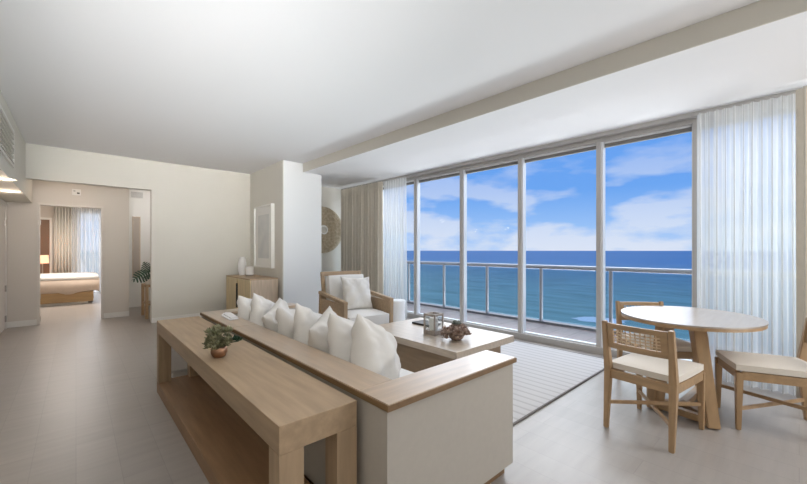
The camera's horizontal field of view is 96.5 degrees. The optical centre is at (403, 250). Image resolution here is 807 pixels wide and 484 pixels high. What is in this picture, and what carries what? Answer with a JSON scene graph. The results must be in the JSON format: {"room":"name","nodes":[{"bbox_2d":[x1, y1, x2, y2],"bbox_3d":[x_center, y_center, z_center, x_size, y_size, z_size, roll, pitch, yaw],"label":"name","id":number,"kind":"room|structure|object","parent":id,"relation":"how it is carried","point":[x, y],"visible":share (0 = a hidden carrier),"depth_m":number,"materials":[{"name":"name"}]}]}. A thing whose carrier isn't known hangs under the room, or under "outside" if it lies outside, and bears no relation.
{"room":"hotel room","nodes":[
{"label":"hotel room","id":0,"kind":"room"},
{"bbox_2d":[0,90,31,202],"bbox_3d":[-3.473,-1.215,0.727,3.040,0.790,12.149,0,0,-42],"label":"bulkhead","id":1,"kind":"structure","parent":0,"point":[18,172],"depth_m":4.74,"materials":[{"name":"white paint"}]},
{"bbox_2d":[0,104,14,167],"bbox_3d":[-4.257,-1.200,3.860,0.033,0.440,1.120,0,0,-42],"label":"ceiling vent","id":2,"kind":"object","parent":1,"relation":"in","point":[3,117],"visible":1,"depth_m":3.85,"materials":[{"name":"white metal"}]},
{"bbox_2d":[0,177,16,180],"bbox_3d":[-4.561,-0.817,4.100,0.220,0.006,0.220,0,0,-42],"label":"recessed light","id":3,"kind":"object","parent":1,"relation":"in","point":[1,178],"visible":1,"depth_m":4.14,"materials":[{"name":"white"}]},
{"bbox_2d":[0,190,20,192],"bbox_3d":[-5.423,-0.817,4.961,0.220,0.006,0.220,0,0,-42],"label":"recessed light","id":4,"kind":"object","parent":1,"relation":"in","point":[13,191],"visible":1,"depth_m":4.98,"materials":[{"name":"white"}]},
{"bbox_2d":[7,180,128,321],"bbox_3d":[-7.106,0.000,5.716,4.380,2.600,0.120,0,0,-42],"label":"wall","id":5,"kind":"structure","parent":0,"point":[21,217],"depth_m":6.46,"materials":[{"name":"beige paint"}]},
{"bbox_2d":[7,319,36,327],"bbox_3d":[-6.527,1.250,6.153,0.365,0.100,0.012,0,0,-42],"label":"baseboard","id":6,"kind":"structure","parent":5,"relation":"attached to","point":[25,322],"depth_m":6.15,"materials":[{"name":"white wood"}]},
{"bbox_2d":[37,203,102,324],"bbox_3d":[-6.102,0.233,6.622,0.885,2.135,0.140,0,0,-42],"label":"door frame","id":7,"kind":"structure","parent":5,"relation":"in","point":[38,204],"depth_m":6.34,"materials":[{"name":"beige wood"}]},
{"bbox_2d":[72,189,80,195],"bbox_3d":[-6.007,-1.070,6.611,0.124,0.110,0.034,0,0,-42],"label":"alarm box","id":8,"kind":"object","parent":5,"relation":"attached to","point":[74,191],"visible":1,"depth_m":6.60,"materials":[{"name":"white plastic"}]},
{"bbox_2d":[104,311,128,317],"bbox_3d":[-5.585,1.250,7.010,0.388,0.100,0.012,0,0,-42],"label":"baseboard","id":9,"kind":"structure","parent":5,"relation":"attached to","point":[124,313],"depth_m":7.00,"materials":[{"name":"white wood"}]},
{"bbox_2d":[40,205,100,272],"bbox_3d":[-10.050,-0.050,10.527,4.100,2.700,0.100,0,0,-42],"label":"wall","id":10,"kind":"structure","parent":0,"point":[45,211],"depth_m":10.40,"materials":[{"name":"beige paint"}]},
{"bbox_2d":[40,217,52,273],"bbox_3d":[-10.295,0.050,10.202,0.500,1.980,0.050,0,0,-42],"label":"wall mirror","id":11,"kind":"object","parent":10,"relation":"attached to","point":[46,227],"visible":0.3,"depth_m":10.28,"materials":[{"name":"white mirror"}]},
{"bbox_2d":[80,212,100,292],"bbox_3d":[-9.379,0.070,11.097,0.940,2.460,0.080,0,0,-42],"label":"bedroom window","id":12,"kind":"structure","parent":10,"relation":"in","point":[80,212],"depth_m":11.09,"materials":[{"name":"silver metal"}]},
{"bbox_2d":[26,143,249,322],"bbox_3d":[-3.654,-0.255,7.316,5.559,3.110,0.140,0,0,-42],"label":"wall","id":13,"kind":"structure","parent":0,"point":[200,217],"depth_m":6.74,"materials":[{"name":"white paint"}]},
{"bbox_2d":[152,313,201,322],"bbox_3d":[-3.869,1.255,7.017,1.720,0.090,0.012,0,0,-42],"label":"baseboard","id":14,"kind":"structure","parent":13,"relation":"attached to","point":[154,320],"depth_m":6.67,"materials":[{"name":"white wood"}]},
{"bbox_2d":[129,189,149,302],"bbox_3d":[-5.752,-0.100,8.760,1.920,2.800,0.100,0,0,-42],"label":"wall","id":15,"kind":"structure","parent":0,"point":[138,207],"depth_m":8.36,"materials":[{"name":"white paint"}]},
{"bbox_2d":[132,216,139,277],"bbox_3d":[-6.157,-0.080,8.299,0.150,1.400,0.033,0,0,-42],"label":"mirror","id":16,"kind":"object","parent":15,"relation":"attached to","point":[135,220],"visible":0.94,"depth_m":8.28,"materials":[{"name":"brown mirror"}]},
{"bbox_2d":[130,191,143,198],"bbox_3d":[-6.154,-1.280,8.311,0.260,0.150,0.020,0,0,-42],"label":"air vent","id":17,"kind":"object","parent":15,"relation":"in","point":[140,195],"visible":1,"depth_m":8.31,"materials":[{"name":"white metal"}]},
{"bbox_2d":[129,302,149,306],"bbox_3d":[-5.670,1.250,8.752,1.810,0.100,0.020,0,0,-42],"label":"baseboard","id":18,"kind":"structure","parent":15,"relation":"attached to","point":[137,304],"depth_m":8.29,"materials":[{"name":"white wood"}]},
{"bbox_2d":[210,345,227,357],"bbox_3d":[-1.115,0.612,2.176,0.094,0.064,0.094,0,0,-42],"label":"pot","id":19,"kind":"object","parent":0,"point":[221,352],"depth_m":2.14,"materials":[{"name":"orange ceramic"}]},
{"bbox_2d":[250,160,283,299],"bbox_3d":[-2.686,-0.154,7.006,0.015,2.909,1.619,0,0,-42],"label":"wall partition","id":20,"kind":"structure","parent":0,"point":[266,184],"depth_m":6.67,"materials":[{"name":"white paint"}]},
{"bbox_2d":[254,203,273,267],"bbox_3d":[-2.709,-0.270,6.971,0.065,1.200,0.880,0,0,-42],"label":"framed artwork","id":21,"kind":"object","parent":20,"relation":"attached to","point":[264,214],"visible":1,"depth_m":6.92,"materials":[{"name":"white"}]},
{"bbox_2d":[258,214,268,257],"bbox_3d":[-2.712,-0.270,6.968,0.002,0.840,0.540,0,0,-42],"label":"print","id":22,"kind":"object","parent":21,"relation":"attached to","point":[263,219],"depth_m":6.96,"materials":[{"name":"paper"}]},
{"bbox_2d":[284,160,302,171],"bbox_3d":[-2.260,-1.530,6.819,0.365,0.159,0.770,0,0,-42],"label":"trim","id":23,"kind":"structure","parent":20,"relation":"attached to","point":[288,165],"depth_m":6.54,"materials":[{"name":"white paint"}]},
{"bbox_2d":[284,169,320,312],"bbox_3d":[-2.115,-0.075,6.951,0.755,2.750,0.770,0,0,-42],"label":"trim column","id":24,"kind":"structure","parent":0,"point":[302,190],"depth_m":6.66,"materials":[{"name":"white paint"}]},
{"bbox_2d":[321,187,340,299],"bbox_3d":[-1.923,-0.075,8.214,1.230,2.750,0.140,0,0,-42],"label":"wall","id":25,"kind":"structure","parent":0,"point":[330,197],"depth_m":8.35,"materials":[{"name":"white paint"}]},
{"bbox_2d":[321,206,340,252],"bbox_3d":[-1.817,-0.470,8.164,1.060,1.060,0.067,0,0,-42],"label":"disc","id":26,"kind":"object","parent":25,"relation":"attached to","point":[331,239],"visible":0.53,"depth_m":8.27,"materials":[{"name":"wicker"}]},
{"bbox_2d":[0,0,759,173],"bbox_3d":[-1.637,-1.710,1.620,6.958,0.200,11.000,0,0,-42],"label":"ceiling","id":27,"kind":"structure","parent":0,"point":[240,86],"depth_m":3.05,"materials":[{"name":"white paint"}]},
{"bbox_2d":[0,290,806,483],"bbox_3d":[-3.792,1.400,5.202,8.590,0.200,19.200,0,0,-42],"label":"floor","id":28,"kind":"structure","parent":0,"point":[80,402],"depth_m":2.60,"materials":[{"name":"grey tile"}]},
{"bbox_2d":[40,272,99,306],"bbox_3d":[-8.923,0.945,8.917,2.100,0.710,2.000,0,0,-42],"label":"bed","id":29,"kind":"object","parent":28,"relation":"on","point":[56,289],"visible":0.61,"depth_m":8.56,"materials":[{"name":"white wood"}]},
{"bbox_2d":[141,283,149,318],"bbox_3d":[-4.898,0.980,7.197,0.500,0.640,0.600,0,0,-42],"label":"table","id":30,"kind":"object","parent":28,"relation":"on","point":[146,302],"visible":0.46,"depth_m":6.84,"materials":[{"name":"brown wood"}]},
{"bbox_2d":[133,262,149,284],"bbox_3d":[-4.919,0.435,6.901,0.478,0.448,0.312,0,0,-42],"label":"monstera plant","id":31,"kind":"object","parent":30,"relation":"on","point":[146,279],"visible":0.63,"depth_m":6.89,"materials":[{"name":"green plant"}]},
{"bbox_2d":[171,347,186,377],"bbox_3d":[-2.363,1.080,4.002,0.520,0.440,0.620,0,0,-42],"label":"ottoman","id":32,"kind":"object","parent":28,"relation":"on","point":[178,364],"visible":0.13,"depth_m":3.66,"materials":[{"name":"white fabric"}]},
{"bbox_2d":[226,274,277,309],"bbox_3d":[-2.884,0.894,6.786,0.504,0.812,1.330,0,0,-42],"label":"sideboard","id":33,"kind":"object","parent":28,"relation":"on","point":[266,287],"visible":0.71,"depth_m":6.42,"materials":[{"name":"brown wood"}]},
{"bbox_2d":[238,257,245,274],"bbox_3d":[-3.176,0.307,7.088,0.156,0.360,0.156,0,0,-42],"label":"vase","id":34,"kind":"object","parent":33,"relation":"on","point":[242,261],"visible":0.94,"depth_m":7.03,"materials":[{"name":"white ceramic"}]},
{"bbox_2d":[246,266,253,275],"bbox_3d":[-2.919,0.395,6.835,0.160,0.185,0.160,0,0,-42],"label":"pillar candle","id":35,"kind":"object","parent":33,"relation":"on","point":[249,269],"visible":0.98,"depth_m":6.78,"materials":[{"name":"white wax"}]},
{"bbox_2d":[157,316,356,483],"bbox_3d":[-1.236,0.973,2.431,0.344,0.655,2.700,0,0,-42],"label":"console table","id":36,"kind":"object","parent":28,"relation":"on","point":[247,415],"visible":1,"depth_m":1.94,"materials":[{"name":"brown wood"}]},
{"bbox_2d":[202,324,242,357],"bbox_3d":[-1.112,0.543,2.193,0.223,0.202,0.194,0,0,-42],"label":"potted succulent","id":37,"kind":"object","parent":36,"relation":"on","point":[218,344],"visible":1,"depth_m":2.15,"materials":[{"name":"green plant"}]},
{"bbox_2d":[157,375,309,483],"bbox_3d":[-1.236,1.250,2.431,0.344,0.100,2.700,0,0,-42],"label":"shelf","id":38,"kind":"object","parent":36,"relation":"attached to","point":[227,450],"depth_m":2.36,"materials":[{"name":"brown wood"}]},
{"bbox_2d":[200,303,516,483],"bbox_3d":[-0.694,0.960,2.853,0.973,0.680,2.948,0,0,-42],"label":"sofa","id":39,"kind":"object","parent":28,"relation":"on","point":[451,422],"visible":0.71,"depth_m":1.78,"materials":[{"name":"fabric"}]},
{"bbox_2d":[221,312,238,319],"bbox_3d":[-1.630,0.610,3.370,0.116,0.018,0.420,0,0,-42],"label":"folded cloth","id":40,"kind":"object","parent":39,"relation":"on","point":[228,315],"visible":1,"depth_m":3.33,"materials":[{"name":"white fabric"}]},
{"bbox_2d":[237,296,251,320],"bbox_3d":[-1.437,0.670,3.505,0.351,0.566,0.531,0,0,19],"label":"throw pillow","id":41,"kind":"object","parent":39,"relation":"on","point":[244,308],"visible":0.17,"depth_m":3.36,"materials":[{"name":"white fabric"}]},
{"bbox_2d":[249,293,274,326],"bbox_3d":[-1.242,0.645,3.304,0.354,0.605,0.580,0,0,18],"label":"throw pillow","id":42,"kind":"object","parent":39,"relation":"on","point":[260,306],"visible":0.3,"depth_m":3.18,"materials":[{"name":"white fabric"}]},
{"bbox_2d":[262,297,288,332],"bbox_3d":[-1.046,0.665,3.104,0.353,0.555,0.518,0,0,-1],"label":"throw pillow","id":43,"kind":"object","parent":39,"relation":"on","point":[269,321],"visible":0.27,"depth_m":2.92,"materials":[{"name":"white fabric"}]},
{"bbox_2d":[275,308,294,338],"bbox_3d":[-0.861,0.665,2.908,0.359,0.536,0.493,0,0,9],"label":"throw pillow","id":44,"kind":"object","parent":39,"relation":"on","point":[284,317],"visible":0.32,"depth_m":2.74,"materials":[{"name":"white fabric"}]},
{"bbox_2d":[293,303,321,344],"bbox_3d":[-0.679,0.650,2.708,0.366,0.614,0.585,0,0,16],"label":"throw pillow","id":45,"kind":"object","parent":39,"relation":"on","point":[305,318],"visible":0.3,"depth_m":2.58,"materials":[{"name":"white fabric"}]},
{"bbox_2d":[308,306,336,353],"bbox_3d":[-0.505,0.655,2.516,0.359,0.559,0.518,0,0,6],"label":"throw pillow","id":46,"kind":"object","parent":39,"relation":"on","point":[318,333],"visible":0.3,"depth_m":2.33,"materials":[{"name":"white fabric"}]},
{"bbox_2d":[327,313,354,361],"bbox_3d":[-0.347,0.650,2.349,0.363,0.598,0.565,0,0,20],"label":"throw pillow","id":47,"kind":"object","parent":39,"relation":"on","point":[339,339],"visible":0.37,"depth_m":2.21,"materials":[{"name":"white fabric"}]},
{"bbox_2d":[350,314,400,379],"bbox_3d":[-0.164,0.645,2.149,0.372,0.630,0.605,0,0,26],"label":"throw pillow","id":48,"kind":"object","parent":39,"relation":"on","point":[373,348],"visible":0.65,"depth_m":2.04,"materials":[{"name":"white fabric"}]},
{"bbox_2d":[399,368,413,377],"bbox_3d":[-0.055,0.980,2.297,0.760,0.190,0.837,0,0,-42],"label":"seat cushion","id":49,"kind":"object","parent":39,"relation":"on","point":[403,372],"depth_m":2.64,"materials":[{"name":"white fabric"}]},
{"bbox_2d":[383,177,414,318],"bbox_3d":[-0.120,-0.074,7.309,0.164,2.749,1.094,0,0,-42],"label":"window","id":50,"kind":"structure","parent":28,"relation":"on","point":[409,181],"depth_m":7.18,"materials":[{"name":"silver metal"}]},
{"bbox_2d":[414,167,460,322],"bbox_3d":[0.626,-0.074,6.524,0.164,2.749,1.118,0,0,-42],"label":"window","id":51,"kind":"structure","parent":28,"relation":"on","point":[454,172],"depth_m":6.86,"materials":[{"name":"silver metal"}]},
{"bbox_2d":[460,155,518,338],"bbox_3d":[1.372,-0.074,5.739,0.164,2.749,1.094,0,0,-42],"label":"window","id":52,"kind":"structure","parent":28,"relation":"on","point":[509,161],"depth_m":6.06,"materials":[{"name":"silver metal"}]},
{"bbox_2d":[407,319,603,425],"bbox_3d":[0.297,1.292,4.555,2.760,0.012,3.510,0,0,-42],"label":"area rug","id":53,"kind":"object","parent":28,"relation":"on","point":[542,375],"visible":0.09,"depth_m":3.77,"materials":[{"name":"grey fabric"}]},
{"bbox_2d":[318,270,393,324],"bbox_3d":[-0.687,0.799,5.052,0.752,0.977,0.899,0,0,-35],"label":"armchair","id":54,"kind":"object","parent":53,"relation":"on","point":[381,312],"visible":0.5,"depth_m":5.01,"materials":[{"name":"white fabric"}]},
{"bbox_2d":[326,274,363,300],"bbox_3d":[-0.832,0.586,5.238,0.560,0.472,0.236,0,0,-35],"label":"cushion","id":55,"kind":"object","parent":54,"relation":"on","point":[333,282],"depth_m":5.08,"materials":[{"name":"white fabric"}]},
{"bbox_2d":[340,277,372,309],"bbox_3d":[-0.655,0.601,5.059,0.505,0.535,0.313,0,0,-39],"label":"throw pillow","id":56,"kind":"object","parent":54,"relation":"on","point":[356,291],"visible":0.92,"depth_m":4.99,"materials":[{"name":"white fabric"}]},
{"bbox_2d":[348,308,388,324],"bbox_3d":[-0.647,0.920,4.995,0.600,0.220,0.760,0,0,-35],"label":"seat cushion","id":57,"kind":"object","parent":54,"relation":"on","point":[378,316],"depth_m":4.78,"materials":[{"name":"white fabric"}]},
{"bbox_2d":[393,299,405,321],"bbox_3d":[-0.120,1.075,6.299,0.316,0.420,0.316,0,0,-42],"label":"stool","id":58,"kind":"object","parent":53,"relation":"on","point":[398,304],"visible":0.5,"depth_m":6.16,"materials":[{"name":"white"}]},
{"bbox_2d":[380,317,513,372],"bbox_3d":[0.349,1.093,4.008,0.950,0.386,1.400,0,0,-42],"label":"coffee table","id":59,"kind":"object","parent":53,"relation":"on","point":[417,351],"visible":0.53,"depth_m":3.68,"materials":[{"name":"brown wood"}]},
{"bbox_2d":[412,320,440,326],"bbox_3d":[0.278,0.888,4.390,0.200,0.022,0.300,0,0,-42],"label":"book","id":60,"kind":"object","parent":59,"relation":"on","point":[420,322],"visible":0.71,"depth_m":4.38,"materials":[{"name":"black paper"}]},
{"bbox_2d":[423,311,443,335],"bbox_3d":[0.326,0.788,3.892,0.156,0.222,0.156,0,0,44],"label":"lantern","id":61,"kind":"object","parent":59,"relation":"on","point":[433,329],"visible":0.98,"depth_m":3.85,"materials":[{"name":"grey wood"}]},
{"bbox_2d":[429,317,437,329],"bbox_3d":[0.326,0.789,3.892,0.096,0.127,0.096,0,0,44],"label":"candle","id":62,"kind":"object","parent":61,"relation":"on","point":[431,320],"depth_m":3.85,"materials":[{"name":"white wax"}]},
{"bbox_2d":[439,320,471,340],"bbox_3d":[0.533,0.801,3.639,0.355,0.196,0.349,0,0,-42],"label":"flower bowl","id":63,"kind":"object","parent":59,"relation":"on","point":[456,331],"visible":1,"depth_m":3.58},
{"bbox_2d":[518,139,597,353],"bbox_3d":[2.112,-0.074,4.962,0.164,2.749,1.098,0,0,-42],"label":"window","id":64,"kind":"structure","parent":28,"relation":"on","point":[590,145],"depth_m":5.26,"materials":[{"name":"silver metal"}]},
{"bbox_2d":[596,118,694,361],"bbox_3d":[2.811,-0.074,4.226,0.161,2.749,0.978,0,0,-42],"label":"window","id":65,"kind":"structure","parent":28,"relation":"on","point":[685,126],"depth_m":4.51,"materials":[{"name":"silver metal"}]},
{"bbox_2d":[602,320,705,453],"bbox_3d":[1.819,0.907,2.627,0.601,0.788,0.455,0,0,-34],"label":"dining chair","id":66,"kind":"object","parent":28,"relation":"on","point":[664,365],"visible":1,"depth_m":2.52,"materials":[{"name":"brown wood"}]},
{"bbox_2d":[612,353,703,382],"bbox_3d":[1.860,0.848,2.655,0.500,0.078,0.435,0,0,-34],"label":"seat cushion","id":67,"kind":"object","parent":66,"relation":"on","point":[648,366],"depth_m":2.55,"materials":[{"name":"beige fabric"}]},
{"bbox_2d":[615,301,697,400],"bbox_3d":[2.371,0.907,3.396,0.455,0.788,0.601,0,0,6],"label":"dining chair","id":68,"kind":"object","parent":28,"relation":"on","point":[684,351],"visible":0.19,"depth_m":3.44,"materials":[{"name":"brown wood"}]},
{"bbox_2d":[622,333,691,351],"bbox_3d":[2.366,0.848,3.346,0.435,0.078,0.500,0,0,6],"label":"seat cushion","id":69,"kind":"object","parent":68,"relation":"on","point":[681,345],"depth_m":3.21,"materials":[{"name":"beige wicker"}]},
{"bbox_2d":[692,118,696,361],"bbox_3d":[3.552,-0.074,3.447,0.166,2.749,1.218,0,0,-42],"label":"window","id":70,"kind":"structure","parent":28,"relation":"on","point":[694,125],"depth_m":3.83,"materials":[{"name":"silver metal"}]},
{"bbox_2d":[621,306,768,429],"bbox_3d":[2.432,0.931,3.078,1.104,0.762,0.970,0,0,-42],"label":"dining table","id":71,"kind":"object","parent":28,"relation":"on","point":[699,321],"visible":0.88,"depth_m":2.80,"materials":[{"name":"brown wood"}]},
{"bbox_2d":[715,317,806,429],"bbox_3d":[2.776,0.907,2.681,0.601,0.788,0.455,0,0,25],"label":"dining chair","id":72,"kind":"object","parent":28,"relation":"on","point":[756,367],"visible":0.98,"depth_m":2.63,"materials":[{"name":"brown wood"}]},
{"bbox_2d":[716,350,806,377],"bbox_3d":[2.730,0.848,2.702,0.500,0.078,0.435,0,0,25],"label":"seat cushion","id":73,"kind":"object","parent":72,"relation":"on","point":[743,364],"depth_m":2.61,"materials":[{"name":"beige fabric"}]},
{"bbox_3d":[-9.885,1.026,9.856,0.480,0.549,0.415,0,0,-42],"label":"nightstand","id":74,"kind":"object","parent":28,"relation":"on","visible":0},
{"bbox_2d":[40,255,48,273],"bbox_3d":[-9.890,0.440,9.861,0.260,0.620,0.260,0,0,-42],"label":"table lamp","id":75,"kind":"object","parent":74,"relation":"on","point":[43,258],"visible":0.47,"depth_m":9.82,"materials":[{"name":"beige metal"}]},
{"bbox_2d":[449,335,463,340],"bbox_3d":[0.533,0.875,3.635,0.160,0.047,0.160,0,0,-42],"label":"bowl","id":76,"kind":"object","parent":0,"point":[458,338],"depth_m":3.57,"materials":[{"name":"ceramic"}]},
{"bbox_2d":[405,303,691,359],"bbox_3d":[2.176,1.435,6.036,1.909,0.230,22.000,0,0,-42],"label":"floor","id":77,"kind":"structure","parent":0,"point":[559,331],"depth_m":6.42,"materials":[{"name":"tile"}]},
{"bbox_2d":[394,298,689,341],"bbox_3d":[2.648,1.300,6.465,0.634,0.040,22.000,0,0,-42],"label":"curb","id":78,"kind":"object","parent":77,"relation":"on","point":[568,325],"visible":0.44,"depth_m":6.89,"materials":[{"name":"grey"}]},
{"bbox_2d":[384,260,691,339],"bbox_3d":[2.615,0.769,6.434,0.556,1.021,22.002,0,0,-42],"label":"balcony railing","id":79,"kind":"object","parent":78,"relation":"on","point":[487,265],"visible":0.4,"depth_m":6.52,"materials":[{"name":"silver metal"}]},
{"bbox_2d":[305,11,806,188],"bbox_3d":[1.556,-1.630,4.525,2.248,0.360,11.000,0,0,-42],"label":"ceiling","id":80,"kind":"structure","parent":0,"point":[768,59],"depth_m":3.50,"materials":[{"name":"white paint"}]},
{"bbox_2d":[303,0,806,171],"bbox_3d":[1.390,-1.530,3.272,0.256,0.160,9.370,0,0,-42],"label":"ceiling beam","id":81,"kind":"structure","parent":80,"relation":"attached to","point":[762,12],"depth_m":2.97,"materials":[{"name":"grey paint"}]},
{"bbox_2d":[341,89,797,189],"bbox_3d":[1.998,-1.427,4.921,0.322,0.044,10.990,0,0,-42],"label":"track","id":82,"kind":"object","parent":80,"relation":"attached to","point":[692,115],"visible":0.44,"depth_m":4.48,"materials":[{"name":"silver metal"}]},
{"bbox_2d":[341,181,383,297],"bbox_3d":[-0.942,-0.058,7.832,0.152,2.685,1.491,0,0,-42],"label":"drape","id":83,"kind":"object","parent":82,"relation":"hanging from","point":[361,206],"visible":0.7,"depth_m":7.68,"materials":[{"name":"beige fabric"}]},
{"bbox_2d":[384,177,406,317],"bbox_3d":[-0.179,-0.055,7.095,0.114,2.690,0.648,0,0,-42],"label":"sheer curtain","id":84,"kind":"object","parent":82,"relation":"hanging from","point":[390,279],"visible":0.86,"depth_m":7.09,"materials":[{"name":"white fabric"}]},
{"bbox_2d":[697,93,795,395],"bbox_3d":[3.269,-0.055,3.455,0.128,2.690,0.721,0,0,-42],"label":"sheer curtain","id":85,"kind":"object","parent":82,"relation":"hanging from","point":[746,201],"visible":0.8,"depth_m":3.44,"materials":[{"name":"white fabric"}]},
{"bbox_2d":[795,86,806,397],"bbox_3d":[3.678,-0.058,2.844,0.126,2.685,0.788,0,0,-42],"label":"drape","id":86,"kind":"object","parent":80,"relation":"hanging from","point":[801,94],"visible":0.76,"depth_m":3.11,"materials":[{"name":"beige fabric"}]},
{"bbox_3d":[-8.257,-1.450,8.556,4.100,0.100,5.630,0,0,-42],"label":"ceiling","id":87,"kind":"structure","parent":0,"visible":0},
{"bbox_2d":[54,206,72,272],"bbox_3d":[-9.863,-0.045,10.437,0.396,2.670,0.076,0,0,-42],"label":"drape","id":88,"kind":"object","parent":87,"relation":"hanging from","point":[62,215],"visible":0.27,"depth_m":10.40,"materials":[{"name":"beige fabric"}]},
{"bbox_2d":[71,207,99,292],"bbox_3d":[-9.270,-0.045,10.844,1.080,2.670,0.060,0,0,-42],"label":"sheer curtain","id":89,"kind":"object","parent":87,"relation":"hanging from","point":[88,215],"visible":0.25,"depth_m":10.71,"materials":[{"name":"white fabric"}]},
{"bbox_3d":[-5.062,0.240,4.149,0.095,2.119,4.950,0,0,-42],"label":"wall","id":90,"kind":"structure","parent":0,"visible":0},
{"bbox_2d":[0,198,6,333],"bbox_3d":[-6.340,0.250,5.669,0.050,2.100,0.960,0,0,-42],"label":"door","id":91,"kind":"structure","parent":90,"relation":"in","point":[3,205],"depth_m":5.83,"materials":[{"name":"white wood"}]},
{"label":"outside","id":92,"kind":"structure","parent":0,"visible":0},
{"bbox_2d":[78,251,691,340],"bbox_3d":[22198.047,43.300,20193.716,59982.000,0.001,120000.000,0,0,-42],"label":"sea","id":93,"kind":"structure","parent":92,"point":[568,294],"depth_m":502.79,"materials":[{"name":"liquid"}]},
{"bbox_2d":[572,316,624,323],"bbox_3d":[122.204,43.220,223.716,32.256,0.120,21.739,0,0,19],"label":"breaking wave","id":94,"kind":"object","parent":93,"relation":"on","point":[586,319],"visible":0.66,"depth_m":225.19,"materials":[{"name":"white liquid"}]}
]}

